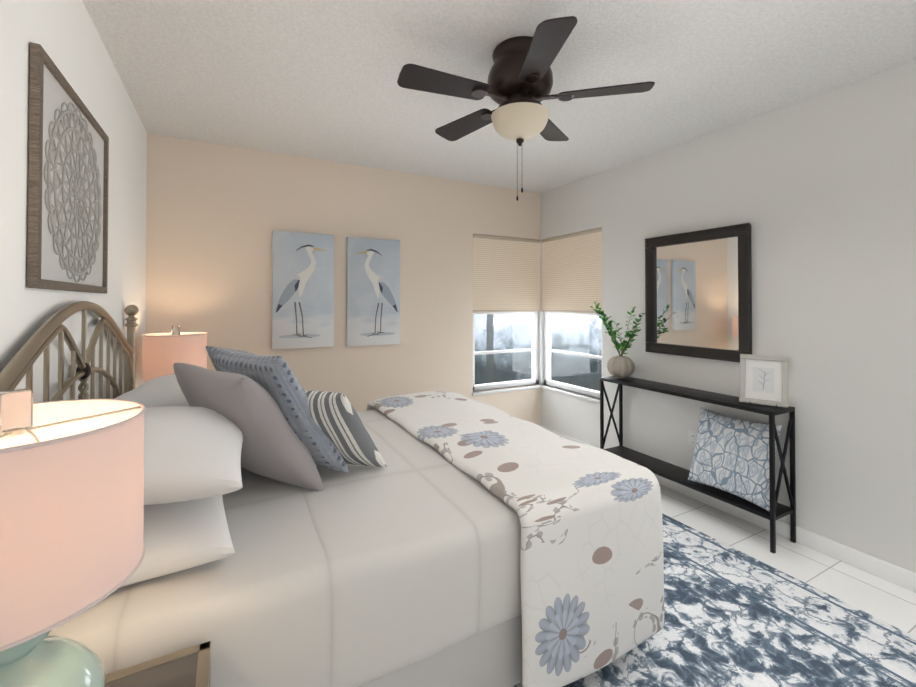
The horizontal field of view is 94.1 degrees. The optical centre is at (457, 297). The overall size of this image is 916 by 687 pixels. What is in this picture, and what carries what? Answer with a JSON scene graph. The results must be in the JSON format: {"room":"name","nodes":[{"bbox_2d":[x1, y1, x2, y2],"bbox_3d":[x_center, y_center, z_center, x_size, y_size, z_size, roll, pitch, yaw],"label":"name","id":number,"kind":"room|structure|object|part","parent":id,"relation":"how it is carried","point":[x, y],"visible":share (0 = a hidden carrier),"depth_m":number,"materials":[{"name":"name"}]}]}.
{"room":"bedroom","nodes":[
{"label":"bedroom","id":0,"kind":"room"},
{"bbox_2d":[0,0,146,402],"bbox_3d":[-1.146,0.116,0.980,0.120,2.440,4.280,0,-1,-28],"label":"wall","id":1,"kind":"structure","parent":0,"point":[64,34],"depth_m":1.45,"materials":[{"name":"white paint"}]},
{"bbox_2d":[27,42,108,292],"bbox_3d":[-1.332,-0.358,1.493,0.022,0.670,0.750,0,-1,-28],"label":"art panel","id":2,"kind":"object","parent":1,"relation":"attached to","point":[68,178],"visible":1,"depth_m":1.37,"materials":[{"name":"brown wood"}]},
{"bbox_2d":[145,133,543,425],"bbox_3d":[-0.577,0.148,3.642,3.390,2.440,0.120,0,-1,-28],"label":"wall","id":3,"kind":"structure","parent":0,"point":[217,215],"depth_m":3.35,"materials":[{"name":"beige paint"}]},
{"bbox_2d":[272,230,333,348],"bbox_3d":[-1.168,-0.057,3.233,0.440,0.870,0.042,0,-1,-28],"label":"framed picture","id":4,"kind":"object","parent":3,"relation":"attached to","point":[302,290],"visible":1,"depth_m":3.21,"materials":[{"name":"white"}]},
{"bbox_2d":[346,237,399,345],"bbox_3d":[-0.687,-0.048,3.490,0.440,0.870,0.042,0,-1,-28],"label":"framed picture","id":5,"kind":"object","parent":3,"relation":"attached to","point":[373,292],"visible":0.98,"depth_m":3.47,"materials":[{"name":"white"}]},
{"bbox_2d":[472,312,540,395],"bbox_3d":[0.466,0.155,4.172,0.810,1.500,0.115,0,-1,-28],"label":"window","id":6,"kind":"structure","parent":3,"relation":"in","point":[534,349],"depth_m":4.20,"materials":[{"name":"white plastic"}]},
{"bbox_2d":[473,234,539,312],"bbox_3d":[0.479,-0.224,4.163,0.792,0.732,0.030,0,-1,-28],"label":"window blind","id":7,"kind":"object","parent":3,"relation":"attached to","point":[506,274],"visible":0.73,"depth_m":4.14,"materials":[{"name":"beige fabric"}]},
{"bbox_2d":[82,0,915,192],"bbox_3d":[0.350,-1.144,1.794,3.510,0.100,4.280,0,-1,-28],"label":"ceiling","id":8,"kind":"structure","parent":0,"point":[315,79],"depth_m":2.02,"materials":[{"name":"white paint"}]},
{"bbox_2d":[397,16,654,200],"bbox_3d":[0.245,-0.759,1.893,1.042,0.665,1.065,0,-1,-28],"label":"ceiling fan","id":9,"kind":"object","parent":8,"relation":"hanging from","point":[517,87],"visible":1,"depth_m":1.79,"materials":[{"name":"brown wood"}]},
{"bbox_2d":[541,61,915,572],"bbox_3d":[1.873,0.135,2.523,0.120,2.440,4.160,0,-1,-28],"label":"wall","id":10,"kind":"structure","parent":0,"point":[818,193],"depth_m":2.32,"materials":[{"name":"white paint"}]},
{"bbox_2d":[541,228,601,312],"bbox_3d":[1.049,-0.226,3.986,0.030,0.732,0.802,0,-1,-28],"label":"window blind","id":11,"kind":"object","parent":10,"relation":"attached to","point":[571,273],"visible":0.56,"depth_m":3.94,"materials":[{"name":"beige fabric"}]},
{"bbox_2d":[541,312,602,403],"bbox_3d":[1.067,0.153,3.986,0.115,1.500,0.820,0,-1,-28],"label":"window","id":12,"kind":"structure","parent":10,"relation":"in","point":[548,350],"depth_m":4.08,"materials":[{"name":"white plastic"}]},
{"bbox_2d":[688,429,697,447],"bbox_3d":[1.595,0.960,2.898,0.008,0.114,0.070,0,-1,-28],"label":"outlet","id":13,"kind":"object","parent":10,"relation":"attached to","point":[692,436],"visible":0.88,"depth_m":2.90,"materials":[{"name":"white plastic"}]},
{"bbox_2d":[645,223,751,362],"bbox_3d":[1.588,-0.023,2.883,0.042,0.848,0.731,0,-1,-28],"label":"wall mirror","id":14,"kind":"object","parent":10,"relation":"attached to","point":[698,294],"visible":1,"depth_m":2.84,"materials":[{"name":"dark wood"},{"name":"mirror glass"}]},
{"bbox_2d":[541,426,915,591],"bbox_3d":[1.785,1.313,2.530,0.015,0.085,4.040,0,-1,-28],"label":"baseboard","id":15,"kind":"structure","parent":10,"relation":"attached to","point":[894,574],"depth_m":2.26,"materials":[{"name":"white wood"}]},
{"bbox_2d":[659,484,915,636],"bbox_3d":[0.350,1.396,1.763,3.510,0.100,4.280,0,-1,-28],"label":"floor","id":16,"kind":"structure","parent":0,"point":[888,602],"depth_m":2.17,"materials":[{"name":"tile"}]},
{"bbox_2d":[105,641,210,686],"bbox_3d":[-0.634,1.042,0.636,0.440,0.580,0.450,0,-1,-28],"label":"nightstand","id":17,"kind":"object","parent":16,"relation":"on","point":[189,667],"visible":0.98,"depth_m":0.86,"materials":[{"name":"brown wood"}]},
{"bbox_2d":[0,389,145,686],"bbox_3d":[-0.688,0.448,0.660,0.329,0.606,0.329,0,-1,-28],"label":"lamp","id":18,"kind":"object","parent":17,"relation":"on","point":[72,545],"visible":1,"depth_m":0.62,"materials":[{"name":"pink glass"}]},
{"bbox_2d":[0,301,663,686],"bbox_3d":[-0.481,0.676,1.938,1.952,1.319,1.789,0,-1,-28],"label":"bed","id":19,"kind":"object","parent":16,"relation":"on","point":[296,533],"visible":0.92,"depth_m":1.34,"materials":[{"name":"white fabric"}]},
{"bbox_3d":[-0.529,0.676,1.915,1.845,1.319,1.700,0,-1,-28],"label":"headboard","id":20,"kind":"part","parent":19,"relation":"part of","materials":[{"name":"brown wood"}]},
{"bbox_2d":[173,363,323,490],"bbox_3d":[-0.789,0.479,1.584,0.540,0.540,0.182,-1,32,37],"label":"pillow","id":21,"kind":"object","parent":19,"relation":"on","point":[281,450],"depth_m":1.46,"materials":[{"name":"grey fabric"}]},
{"bbox_2d":[48,409,521,686],"bbox_3d":[-0.473,0.888,1.941,1.858,0.390,1.661,0,-1,-28],"label":"comforter","id":22,"kind":"object","parent":19,"relation":"on","point":[401,570],"depth_m":1.19,"materials":[{"name":"white fabric"}]},
{"bbox_2d":[367,391,663,686],"bbox_3d":[0.088,0.955,2.238,0.673,0.625,1.792,0,-1,-28],"label":"duvet","id":23,"kind":"object","parent":19,"relation":"on","point":[584,522],"depth_m":1.48,"materials":[{"name":"white fabric"}]},
{"bbox_2d":[600,376,795,552],"bbox_3d":[1.487,0.986,2.840,0.230,0.745,1.200,0,-1,-28],"label":"console table","id":24,"kind":"object","parent":16,"relation":"on","point":[670,471],"visible":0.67,"depth_m":2.55,"materials":[{"name":"black metal"}]},
{"bbox_2d":[590,300,646,377],"bbox_3d":[1.253,0.318,3.280,0.215,0.596,0.533,0,-1,-28],"label":"vase","id":25,"kind":"object","parent":24,"relation":"on","point":[620,366],"visible":1,"depth_m":3.23,"materials":[{"name":"green plant"}]},
{"bbox_2d":[688,407,781,511],"bbox_3d":[1.639,0.937,2.553,0.178,0.449,0.470,0,-1,-28],"label":"paisley pillow","id":26,"kind":"object","parent":24,"relation":"on","point":[731,455],"visible":0.79,"depth_m":2.50,"materials":[{"name":"fabric"}]},
{"bbox_2d":[739,354,787,407],"bbox_3d":[1.749,0.470,2.442,0.225,0.276,0.124,-1,-1,39],"label":"framed picture","id":27,"kind":"object","parent":24,"relation":"on","point":[763,379],"visible":1,"depth_m":2.42,"materials":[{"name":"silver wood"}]},
{"bbox_2d":[512,513,915,686],"bbox_3d":[1.044,1.334,1.238,1.760,0.009,2.440,0,-1,-28],"label":"rug","id":28,"kind":"object","parent":16,"relation":"on","point":[733,617],"depth_m":1.68,"materials":[{"name":"blue fabric"}]},
{"bbox_3d":[-1.672,1.066,2.581,0.440,0.580,0.450,0,-1,-28],"label":"nightstand","id":29,"kind":"object","parent":16,"relation":"on","visible":0},
{"bbox_2d":[142,325,206,380],"bbox_3d":[-1.702,0.472,2.572,0.329,0.606,0.329,0,-1,-28],"label":"lamp","id":30,"kind":"object","parent":29,"relation":"on","point":[162,353],"visible":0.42,"depth_m":2.44,"materials":[{"name":"pink fabric"}]},
{"label":"outside","id":31,"kind":"structure","parent":0,"visible":0},
{"bbox_2d":[475,314,601,390],"bbox_3d":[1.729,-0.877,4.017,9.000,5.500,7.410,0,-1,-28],"label":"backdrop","id":32,"kind":"structure","parent":31,"point":[585,329],"depth_m":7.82,"materials":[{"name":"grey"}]}
]}

